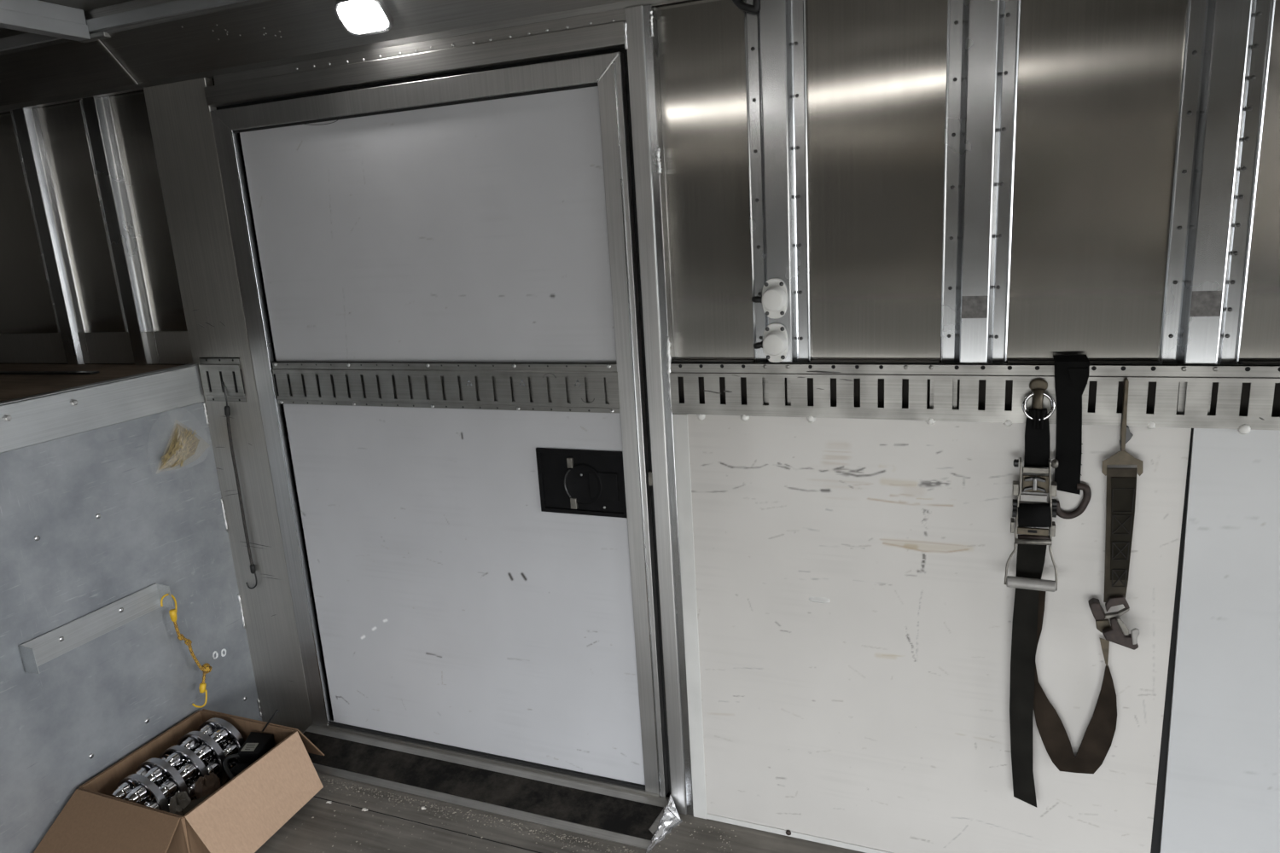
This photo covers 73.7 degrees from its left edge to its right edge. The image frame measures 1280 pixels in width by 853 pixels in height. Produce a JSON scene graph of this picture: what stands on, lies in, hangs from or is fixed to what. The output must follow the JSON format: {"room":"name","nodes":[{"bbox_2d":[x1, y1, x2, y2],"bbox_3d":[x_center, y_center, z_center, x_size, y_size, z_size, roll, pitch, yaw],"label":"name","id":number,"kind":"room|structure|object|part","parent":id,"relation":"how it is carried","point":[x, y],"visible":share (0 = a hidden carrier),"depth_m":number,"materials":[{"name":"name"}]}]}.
{"room":"cargo space","nodes":[
{"label":"cargo space","id":0,"kind":"room"},
{"bbox_2d":[0,0,133,29],"bbox_3d":[0.389,-0.863,0.486,10.100,0.035,2.570,2,14,22],"label":"ceiling","id":1,"kind":"structure","parent":0,"point":[85,5],"depth_m":2.37,"materials":[{"name":"grey metal"}]},
{"bbox_2d":[0,0,90,40],"bbox_3d":[-2.008,-0.887,1.458,0.050,0.077,2.204,2,14,22],"label":"bow","id":2,"kind":"object","parent":1,"relation":"attached to","point":[32,16],"visible":1,"depth_m":2.33,"materials":[{"name":"paint"}]},
{"bbox_2d":[0,401,262,852],"bbox_3d":[-1.850,0.780,1.835,0.028,1.181,2.450,2,14,22],"label":"wall","id":3,"kind":"structure","parent":0,"point":[90,520],"depth_m":2.50,"materials":[{"name":"metal"}]},
{"bbox_2d":[17,582,174,674],"bbox_3d":[-1.550,0.573,2.460,0.060,0.078,0.416,2,14,22],"label":"bracket","id":4,"kind":"object","parent":3,"relation":"attached to","point":[42,649],"visible":1,"depth_m":2.46,"materials":[{"name":"metal"}]},
{"bbox_2d":[160,593,212,708],"bbox_3d":[-1.433,0.709,2.714,0.033,0.416,0.128,2,14,22],"label":"cord","id":5,"kind":"object","parent":4,"relation":"hanging from","point":[206,668],"visible":1,"depth_m":2.72,"materials":[{"name":"yellow fabric"}]},
{"bbox_3d":[-1.430,0.718,2.721,0.009,0.253,0.076,2,14,22],"label":"cord","id":6,"kind":"part","parent":5,"relation":"part of","materials":[{"name":"yellow fabric"}]},
{"bbox_2d":[0,363,204,453],"bbox_3d":[-3.045,0.104,2.162,2.543,0.126,2.468,2,14,22],"label":"shelf","id":7,"kind":"object","parent":3,"relation":"on","point":[39,404],"visible":1,"depth_m":2.52,"materials":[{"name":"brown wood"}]},
{"bbox_2d":[158,423,199,470],"bbox_3d":[-1.447,0.035,2.701,0.034,0.209,0.232,2,14,22],"label":"patch","id":8,"kind":"object","parent":3,"relation":"attached to","point":[183,445],"visible":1,"depth_m":2.69,"materials":[{"name":"beige"}]},
{"bbox_2d":[254,731,865,852],"bbox_3d":[1.695,1.500,0.568,7.591,0.061,2.570,2,14,22],"label":"floor","id":9,"kind":"structure","parent":0,"point":[318,831],"depth_m":2.43,"materials":[{"name":"wood"}]},
{"bbox_2d":[33,709,324,852],"bbox_3d":[-1.290,1.089,2.510,0.522,0.202,0.679,2,14,22],"label":"cardboard box","id":10,"kind":"object","parent":9,"relation":"on","point":[250,807],"visible":0.81,"depth_m":2.38,"materials":[{"name":"brown cardboard"}]},
{"bbox_2d":[110,773,169,813],"bbox_3d":[-1.452,1.109,2.463,0.196,0.196,0.068,2,14,22],"label":"hub cover","id":11,"kind":"object","parent":10,"relation":"in","point":[136,788],"visible":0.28,"depth_m":2.44,"materials":[{"name":"silver metal"}]},
{"bbox_2d":[110,780,139,800],"bbox_3d":[-1.484,1.053,2.459,0.057,0.057,0.064,2,14,22],"label":"cup","id":12,"kind":"object","parent":11,"relation":"on","point":[125,788],"depth_m":2.45,"materials":[{"name":"silver metal"}]},
{"bbox_2d":[124,783,153,803],"bbox_3d":[-1.433,1.052,2.438,0.057,0.057,0.064,2,14,22],"label":"cup","id":13,"kind":"object","parent":11,"relation":"on","point":[135,793],"depth_m":2.44,"materials":[{"name":"silver metal"}]},
{"bbox_3d":[-1.444,1.104,2.483,0.068,0.068,0.020,2,14,22],"label":"dish","id":14,"kind":"part","parent":11,"relation":"part of","materials":[{"name":"silver metal"}]},
{"bbox_2d":[144,796,161,810],"bbox_3d":[-1.396,1.095,2.434,0.057,0.057,0.064,2,14,22],"label":"cup","id":15,"kind":"object","parent":11,"relation":"on","point":[154,802],"depth_m":2.43,"materials":[{"name":"silver metal"}]},
{"bbox_2d":[134,757,189,807],"bbox_3d":[-1.433,1.088,2.529,0.196,0.196,0.068,2,14,22],"label":"hub cover","id":16,"kind":"object","parent":10,"relation":"in","point":[160,772],"visible":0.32,"depth_m":2.51,"materials":[{"name":"silver metal"}]},
{"bbox_2d":[134,763,154,775],"bbox_3d":[-1.475,1.039,2.531,0.057,0.057,0.064,2,14,22],"label":"cup","id":17,"kind":"object","parent":16,"relation":"on","point":[142,769],"depth_m":2.53,"materials":[{"name":"silver metal"}]},
{"bbox_2d":[143,765,169,785],"bbox_3d":[-1.426,1.027,2.508,0.057,0.057,0.064,2,14,22],"label":"cup","id":18,"kind":"object","parent":16,"relation":"on","point":[159,775],"depth_m":2.50,"materials":[{"name":"silver metal"}]},
{"bbox_3d":[-1.425,1.083,2.549,0.068,0.068,0.020,2,14,22],"label":"dish","id":19,"kind":"part","parent":16,"relation":"part of","materials":[{"name":"silver metal"}]},
{"bbox_2d":[158,775,180,798],"bbox_3d":[-1.383,1.061,2.499,0.057,0.057,0.064,2,14,22],"label":"cup","id":20,"kind":"object","parent":16,"relation":"on","point":[170,785],"depth_m":2.50,"materials":[{"name":"silver metal"}]},
{"bbox_2d":[166,792,180,807],"bbox_3d":[-1.378,1.116,2.511,0.057,0.057,0.064,2,14,22],"label":"cup","id":21,"kind":"object","parent":16,"relation":"on","point":[168,799],"depth_m":2.50,"materials":[{"name":"silver metal"}]},
{"bbox_2d":[168,791,191,816],"bbox_3d":[-1.308,1.123,2.446,0.063,0.158,0.062,2,14,22],"label":"glove","id":22,"kind":"object","parent":10,"relation":"in","point":[181,800],"visible":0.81,"depth_m":2.42,"materials":[{"name":"grey fabric"}]},
{"bbox_2d":[158,745,209,802],"bbox_3d":[-1.400,1.073,2.590,0.196,0.196,0.068,2,14,22],"label":"hub cover","id":23,"kind":"object","parent":10,"relation":"in","point":[190,767],"visible":0.41,"depth_m":2.57,"materials":[{"name":"silver metal"}]},
{"bbox_2d":[160,751,172,761],"bbox_3d":[-1.450,1.034,2.598,0.057,0.057,0.064,2,14,22],"label":"cup","id":24,"kind":"object","parent":23,"relation":"on","point":[164,756],"depth_m":2.61,"materials":[{"name":"silver metal"}]},
{"bbox_2d":[164,751,188,769],"bbox_3d":[-1.405,1.011,2.574,0.057,0.057,0.064,2,14,22],"label":"cup","id":25,"kind":"object","parent":23,"relation":"on","point":[177,759],"depth_m":2.57,"materials":[{"name":"silver metal"}]},
{"bbox_3d":[-1.392,1.068,2.610,0.068,0.068,0.020,2,14,22],"label":"dish","id":26,"kind":"part","parent":23,"relation":"part of","materials":[{"name":"silver metal"}]},
{"bbox_2d":[178,759,200,781],"bbox_3d":[-1.357,1.036,2.560,0.057,0.057,0.064,2,14,22],"label":"cup","id":27,"kind":"object","parent":23,"relation":"on","point":[189,770],"depth_m":2.56,"materials":[{"name":"silver metal"}]},
{"bbox_2d":[186,774,201,798],"bbox_3d":[-1.342,1.089,2.568,0.057,0.057,0.064,2,14,22],"label":"cup","id":28,"kind":"object","parent":23,"relation":"on","point":[190,782],"depth_m":2.55,"materials":[{"name":"silver metal"}]},
{"bbox_2d":[181,794,209,816],"bbox_3d":[-1.265,1.082,2.438,0.032,0.024,0.083,9,18,42],"label":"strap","id":29,"kind":"object","parent":10,"relation":"in","point":[194,803],"visible":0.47,"depth_m":2.43,"materials":[{"name":"black fabric"}]},
{"bbox_2d":[176,731,228,786],"bbox_3d":[-1.379,1.052,2.655,0.196,0.196,0.068,2,14,22],"label":"hub cover","id":30,"kind":"object","parent":10,"relation":"in","point":[209,752],"visible":0.4,"depth_m":2.63,"materials":[{"name":"silver metal"}]},
{"bbox_2d":[180,736,203,752],"bbox_3d":[-1.396,0.991,2.644,0.057,0.057,0.064,2,14,22],"label":"cup","id":31,"kind":"object","parent":30,"relation":"on","point":[192,743],"depth_m":2.64,"materials":[{"name":"silver metal"}]},
{"bbox_2d":[193,741,215,762],"bbox_3d":[-1.345,1.006,2.626,0.057,0.057,0.064,2,14,22],"label":"cup","id":32,"kind":"object","parent":30,"relation":"on","point":[206,751],"depth_m":2.63,"materials":[{"name":"silver metal"}]},
{"bbox_3d":[-1.370,1.047,2.675,0.068,0.068,0.020,2,14,22],"label":"dish","id":33,"kind":"part","parent":30,"relation":"part of","materials":[{"name":"silver metal"}]},
{"bbox_2d":[204,755,221,775],"bbox_3d":[-1.320,1.056,2.629,0.057,0.057,0.064,2,14,22],"label":"cup","id":34,"kind":"object","parent":30,"relation":"on","point":[212,763],"depth_m":2.63,"materials":[{"name":"silver metal"}]},
{"bbox_2d":[216,773,221,781],"bbox_3d":[-1.339,1.103,2.650,0.057,0.057,0.064,2,14,22],"label":"cup","id":35,"kind":"object","parent":30,"relation":"on","point":[219,775],"depth_m":2.66,"materials":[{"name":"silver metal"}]},
{"bbox_2d":[194,772,221,799],"bbox_3d":[-1.279,1.102,2.534,0.062,0.154,0.072,2,14,22],"label":"glove","id":36,"kind":"object","parent":10,"relation":"in","point":[206,785],"visible":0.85,"depth_m":2.50,"materials":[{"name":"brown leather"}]},
{"bbox_2d":[197,717,244,769],"bbox_3d":[-1.345,1.032,2.715,0.196,0.196,0.068,2,14,22],"label":"hub cover","id":37,"kind":"object","parent":10,"relation":"in","point":[220,730],"visible":0.32,"depth_m":2.69,"materials":[{"name":"silver metal"}]},
{"bbox_2d":[199,723,220,736],"bbox_3d":[-1.374,0.974,2.709,0.057,0.057,0.064,2,14,22],"label":"cup","id":38,"kind":"object","parent":37,"relation":"on","point":[208,729],"depth_m":2.71,"materials":[{"name":"silver metal"}]},
{"bbox_2d":[209,726,233,745],"bbox_3d":[-1.322,0.978,2.689,0.057,0.057,0.064,2,14,22],"label":"cup","id":39,"kind":"object","parent":37,"relation":"on","point":[222,736],"depth_m":2.69,"materials":[{"name":"silver metal"}]},
{"bbox_3d":[-1.337,1.027,2.735,0.068,0.068,0.020,2,14,22],"label":"dish","id":40,"kind":"part","parent":37,"relation":"part of","materials":[{"name":"silver metal"}]},
{"bbox_2d":[222,738,239,759],"bbox_3d":[-1.288,1.022,2.686,0.057,0.057,0.064,2,14,22],"label":"cup","id":41,"kind":"object","parent":37,"relation":"on","point":[230,747],"depth_m":2.68,"materials":[{"name":"silver metal"}]},
{"bbox_2d":[227,757,238,769],"bbox_3d":[-1.298,1.074,2.704,0.057,0.057,0.064,2,14,22],"label":"cup","id":42,"kind":"object","parent":37,"relation":"on","point":[231,763],"depth_m":2.69,"materials":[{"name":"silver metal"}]},
{"bbox_2d":[222,754,240,779],"bbox_3d":[-1.206,1.086,2.530,0.075,0.176,0.145,-8,14,-19],"label":"coiled cable","id":43,"kind":"object","parent":10,"relation":"in","point":[229,773],"visible":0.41,"depth_m":2.54,"materials":[{"name":"black rubber"}]},
{"bbox_2d":[229,762,251,776],"bbox_3d":[-1.162,1.088,2.639,0.135,0.120,0.129,2,14,22],"label":"case","id":44,"kind":"object","parent":10,"relation":"in","point":[237,769],"visible":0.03,"depth_m":2.60,"materials":[{"name":"plastic"}]},
{"bbox_2d":[237,709,278,763],"bbox_3d":[-1.178,0.938,2.616,0.158,0.152,0.124,2,14,22],"label":"power adapter","id":45,"kind":"object","parent":44,"relation":"on","point":[256,745],"visible":0.96,"depth_m":2.61,"materials":[{"name":"black plastic"}]},
{"bbox_2d":[285,777,736,852],"bbox_3d":[-0.480,1.158,2.440,1.457,0.004,0.467,2,14,22],"label":"grit","id":46,"kind":"object","parent":9,"relation":"on","point":[408,800],"visible":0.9,"depth_m":2.47,"materials":[{"name":"grey"}]},
{"bbox_2d":[0,0,1279,365],"bbox_3d":[0.930,-0.008,1.895,10.100,2.350,0.042,2,14,22],"label":"wall","id":47,"kind":"structure","parent":0,"point":[1099,84],"depth_m":1.88,"materials":[{"name":"metal"}]},
{"bbox_2d":[10,106,90,364],"bbox_3d":[-2.010,-0.643,2.908,0.138,0.870,0.031,2,14,22],"label":"wall post","id":48,"kind":"object","parent":47,"relation":"attached to","point":[28,125],"visible":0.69,"depth_m":2.89,"materials":[{"name":"metal"}]},
{"bbox_2d":[0,331,193,364],"bbox_3d":[-2.607,-0.297,3.253,2.509,0.108,0.004,2,14,22],"label":"trim","id":49,"kind":"structure","parent":47,"relation":"attached to","point":[173,347],"depth_m":2.95,"materials":[{"name":"metal"}]},
{"bbox_2d":[79,94,162,365],"bbox_3d":[-1.696,-0.633,2.781,0.138,0.870,0.031,2,14,22],"label":"wall post","id":50,"kind":"object","parent":47,"relation":"attached to","point":[98,113],"visible":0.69,"depth_m":2.76,"materials":[{"name":"metal"}]},
{"bbox_2d":[198,357,246,401],"bbox_3d":[-1.337,-0.150,2.736,0.170,0.143,0.010,2,14,22],"label":"track remnant","id":51,"kind":"object","parent":47,"relation":"attached to","point":[213,370],"visible":1,"depth_m":2.73,"materials":[{"name":"metal"}]},
{"bbox_2d":[221,381,257,589],"bbox_3d":[-1.330,0.204,2.819,0.065,0.719,0.018,5,16,32],"label":"cord","id":52,"kind":"object","parent":51,"relation":"hanging from","point":[227,410],"visible":1,"depth_m":2.81,"materials":[{"name":"rubber"}]},
{"bbox_3d":[-1.318,0.216,2.816,0.021,0.520,0.009,2,14,22],"label":"cord","id":53,"kind":"part","parent":52,"relation":"part of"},
{"bbox_2d":[143,77,312,732],"bbox_3d":[-1.313,0.021,2.791,0.252,2.150,0.032,2,14,22],"label":"wall panel","id":54,"kind":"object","parent":47,"relation":"attached to","point":[179,114],"depth_m":2.73,"materials":[{"name":"metal"}]},
{"bbox_2d":[0,0,687,113],"bbox_3d":[0.827,-1.025,1.555,10.100,0.198,0.148,2,14,22],"label":"ceiling","id":55,"kind":"structure","parent":47,"relation":"attached to","point":[135,45],"depth_m":2.36,"materials":[{"name":"metal"}]},
{"bbox_3d":[0.799,-1.064,1.482,10.100,0.030,0.014,2,14,22],"label":"rail","id":56,"kind":"part","parent":55,"relation":"part of","materials":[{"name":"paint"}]},
{"bbox_2d":[333,0,393,36],"bbox_3d":[-0.703,-1.045,2.171,0.146,0.082,0.078,2,14,22],"label":"lamp","id":57,"kind":"object","parent":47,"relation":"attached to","point":[359,18],"visible":1,"depth_m":2.15,"materials":[{"name":"white plastic"}]},
{"bbox_2d":[203,8,625,106],"bbox_3d":[-0.642,-0.957,2.252,1.334,0.078,0.038,2,14,22],"label":"trim","id":58,"kind":"structure","parent":47,"relation":"attached to","point":[602,31],"depth_m":2.20,"materials":[{"name":"metal"}]},
{"bbox_2d":[210,52,668,797],"bbox_3d":[-0.579,0.074,2.494,1.322,2.016,0.032,2,14,22],"label":"door","id":59,"kind":"structure","parent":47,"relation":"in","point":[438,277],"depth_m":2.45,"materials":[{"name":"metal"}]},
{"bbox_3d":[-1.160,0.054,2.731,0.067,2.015,0.028,2,14,22],"label":"frame","id":60,"kind":"part","parent":59,"relation":"part of","materials":[{"name":"metal"}]},
{"bbox_3d":[-0.645,-0.877,2.273,1.303,0.060,0.028,2,14,22],"label":"frame","id":61,"kind":"part","parent":59,"relation":"part of","materials":[{"name":"metal"}]},
{"bbox_3d":[-0.615,-0.511,2.363,1.175,0.696,0.008,2,14,22],"label":"panel","id":62,"kind":"part","parent":59,"relation":"part of","materials":[{"name":"white metal"}]},
{"bbox_3d":[-0.595,-0.118,2.438,1.168,0.133,0.008,2,14,22],"label":"cargo rail","id":63,"kind":"part","parent":59,"relation":"part of","materials":[{"name":"metal"}]},
{"bbox_3d":[-0.553,0.484,2.600,1.175,1.143,0.008,2,14,22],"label":"panel","id":64,"kind":"part","parent":59,"relation":"part of","materials":[{"name":"white metal"}]},
{"bbox_3d":[-0.515,1.049,2.722,1.238,0.008,0.024,2,14,22],"label":"rail","id":65,"kind":"part","parent":59,"relation":"part of","materials":[{"name":"grey metal"}]},
{"bbox_3d":[-0.199,0.157,2.352,0.022,0.084,0.006,2,14,22],"label":"paddle handle","id":66,"kind":"part","parent":59,"relation":"part of","materials":[{"name":"metal"}]},
{"bbox_3d":[-0.159,0.153,2.341,0.266,0.185,0.008,2,14,22],"label":"latch plate","id":67,"kind":"part","parent":59,"relation":"part of","materials":[{"name":"black plastic"}]},
{"bbox_2d":[565,464,602,505],"bbox_3d":[-0.155,0.159,2.340,0.116,0.116,0.007,2,14,22],"label":"door handle","id":68,"kind":"object","parent":59,"relation":"on","point":[584,482],"depth_m":2.34,"materials":[{"name":"black plastic"}]},
{"bbox_3d":[-0.011,0.093,2.266,0.063,2.015,0.028,2,14,22],"label":"frame","id":69,"kind":"part","parent":59,"relation":"part of","materials":[{"name":"metal"}]},
{"bbox_2d":[215,46,671,797],"bbox_3d":[-0.572,0.081,2.516,1.331,2.071,0.005,2,14,22],"label":"trim","id":70,"kind":"structure","parent":47,"relation":"attached to","point":[623,49],"depth_m":2.23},
{"bbox_2d":[302,723,682,852],"bbox_3d":[-0.537,1.087,2.627,1.373,0.064,0.196,2,14,22],"label":"door sill","id":71,"kind":"structure","parent":47,"relation":"attached to","point":[637,820],"depth_m":2.58,"materials":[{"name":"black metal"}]},
{"bbox_2d":[622,4,693,815],"bbox_3d":[0.065,0.071,2.226,0.075,2.148,0.044,2,14,22],"label":"trim","id":72,"kind":"structure","parent":47,"relation":"attached to","point":[640,25],"depth_m":2.15,"materials":[{"name":"metal"}]},
{"bbox_2d":[731,0,759,12],"bbox_3d":[0.227,-0.952,1.894,0.085,0.074,0.025,2,14,22],"label":"cable","id":73,"kind":"object","parent":47,"relation":"hanging from","point":[754,8],"visible":1,"depth_m":1.89,"materials":[{"name":"rubber"}]},
{"bbox_2d":[743,0,811,362],"bbox_3d":[0.317,-0.564,1.966,0.138,0.870,0.031,2,14,22],"label":"wall post","id":74,"kind":"object","parent":47,"relation":"attached to","point":[776,36],"visible":0.99,"depth_m":1.95,"materials":[{"name":"metal"}]},
{"bbox_2d":[751,278,787,319],"bbox_3d":[0.303,-0.298,2.003,0.080,0.094,0.038,2,14,22],"label":"round fitting","id":75,"kind":"object","parent":74,"relation":"attached to","point":[774,298],"visible":1,"depth_m":1.99,"materials":[{"name":"white plastic"}]},
{"bbox_3d":[0.279,-0.299,2.013,0.029,0.020,0.020,2,14,22],"label":"lever","id":76,"kind":"part","parent":75,"relation":"part of","materials":[{"name":"black plastic"}]},
{"bbox_2d":[753,323,788,362],"bbox_3d":[0.309,-0.196,2.027,0.080,0.094,0.038,2,14,22],"label":"round fitting","id":77,"kind":"object","parent":74,"relation":"attached to","point":[775,343],"visible":1,"depth_m":2.02,"materials":[{"name":"white plastic"}]},
{"bbox_3d":[0.286,-0.196,2.037,0.030,0.021,0.020,2,14,22],"label":"lever","id":78,"kind":"part","parent":77,"relation":"part of","materials":[{"name":"black plastic"}]},
{"bbox_2d":[672,413,1191,852],"bbox_3d":[0.642,0.553,2.099,1.131,1.200,0.014,2,14,22],"label":"wall panel","id":79,"kind":"object","parent":47,"relation":"attached to","point":[848,608],"visible":0.96,"depth_m":2.09,"materials":[{"name":"white plastic"}]},
{"bbox_2d":[669,360,1279,430],"bbox_3d":[1.103,-0.066,1.760,2.201,0.132,0.040,2,14,22],"label":"track","id":80,"kind":"object","parent":79,"relation":"attached to","point":[1246,392],"visible":1,"depth_m":1.90,"materials":[{"name":"metal"}]},
{"bbox_2d":[1003,378,1058,808],"bbox_3d":[0.872,0.408,1.918,0.107,1.036,0.076,2,14,22],"label":"strap","id":81,"kind":"object","parent":80,"relation":"hanging from","point":[1032,545],"visible":1,"depth_m":1.89,"materials":[{"name":"black fabric"}]},
{"bbox_3d":[0.859,0.229,1.868,0.063,0.016,0.007,2,14,22],"label":"handle plate","id":82,"kind":"part","parent":81,"relation":"part of","materials":[{"name":"yellow metal"}]},
{"bbox_3d":[0.859,0.252,1.865,0.073,0.015,0.012,2,14,22],"label":"cross rod","id":83,"kind":"part","parent":81,"relation":"part of","materials":[{"name":"metal"}]},
{"bbox_3d":[0.854,0.155,1.855,0.054,0.015,0.008,2,14,22],"label":"cross plate","id":84,"kind":"part","parent":81,"relation":"part of","materials":[{"name":"silver metal"}]},
{"bbox_3d":[0.864,0.245,1.873,0.065,0.018,0.014,2,14,22],"label":"cross rod","id":85,"kind":"part","parent":81,"relation":"part of","materials":[{"name":"metal"}]},
{"bbox_3d":[0.855,0.095,1.844,0.053,0.013,0.006,2,14,22],"label":"cross plate","id":86,"kind":"part","parent":81,"relation":"part of","materials":[{"name":"metal"}]},
{"bbox_3d":[0.860,0.125,1.858,0.053,0.039,0.004,2,14,22],"label":"plate","id":87,"kind":"part","parent":81,"relation":"part of","materials":[{"name":"yellow metal"}]},
{"bbox_2d":[1053,354,1091,519],"bbox_3d":[0.930,0.026,1.841,0.088,0.361,0.033,2,14,22],"label":"strap","id":88,"kind":"object","parent":80,"relation":"hanging from","point":[1072,372],"visible":0.91,"depth_m":1.83,"materials":[{"name":"fabric"}]},
{"bbox_2d":[1033,377,1142,773],"bbox_3d":[0.974,0.358,1.874,0.218,0.938,0.060,2,14,22],"label":"strap","id":89,"kind":"object","parent":80,"relation":"hanging from","point":[1121,482],"visible":0.99,"depth_m":1.86,"materials":[{"name":"brown fabric"}]},
{"bbox_3d":[1.022,0.440,1.886,0.031,0.031,0.010,2,14,22],"label":"buckle plate","id":90,"kind":"part","parent":89,"relation":"part of","materials":[{"name":"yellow metal"}]},
{"bbox_3d":[1.034,0.385,1.852,0.045,0.039,0.012,2,14,22],"label":"buckle frame","id":91,"kind":"part","parent":89,"relation":"part of","materials":[{"name":"metal"}]},
{"bbox_3d":[1.044,0.446,1.855,0.069,0.070,0.020,2,14,22],"label":"cam lever","id":92,"kind":"part","parent":89,"relation":"part of","materials":[{"name":"metal"}]},
{"bbox_3d":[1.014,0.078,1.795,0.076,0.056,0.005,2,14,22],"label":"hook plate","id":93,"kind":"part","parent":89,"relation":"part of","materials":[{"name":"yellow metal"}]},
{"bbox_2d":[940,0,1020,363],"bbox_3d":[0.715,-0.550,1.804,0.138,0.870,0.031,2,14,22],"label":"wall post","id":94,"kind":"object","parent":47,"relation":"attached to","point":[983,36],"visible":0.99,"depth_m":1.81,"materials":[{"name":"metal"}]},
{"bbox_2d":[1150,428,1192,852],"bbox_3d":[2.876,0.633,1.211,5.941,1.186,0.012,2,14,22],"label":"trim","id":95,"kind":"structure","parent":47,"relation":"attached to","point":[1157,824],"depth_m":1.90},
{"bbox_2d":[1158,0,1275,364],"bbox_3d":[1.113,-0.536,1.643,0.138,0.870,0.031,2,14,22],"label":"wall post","id":96,"kind":"object","parent":47,"relation":"attached to","point":[1228,43],"visible":0.97,"depth_m":1.65,"materials":[{"name":"metal"}]},
{"bbox_2d":[1159,424,1279,852],"bbox_3d":[1.663,0.590,1.684,1.066,1.196,0.015,2,14,22],"label":"wall panel","id":97,"kind":"object","parent":47,"relation":"attached to","point":[1222,794],"visible":1,"depth_m":1.82,"materials":[{"name":"white plastic"}]}
]}

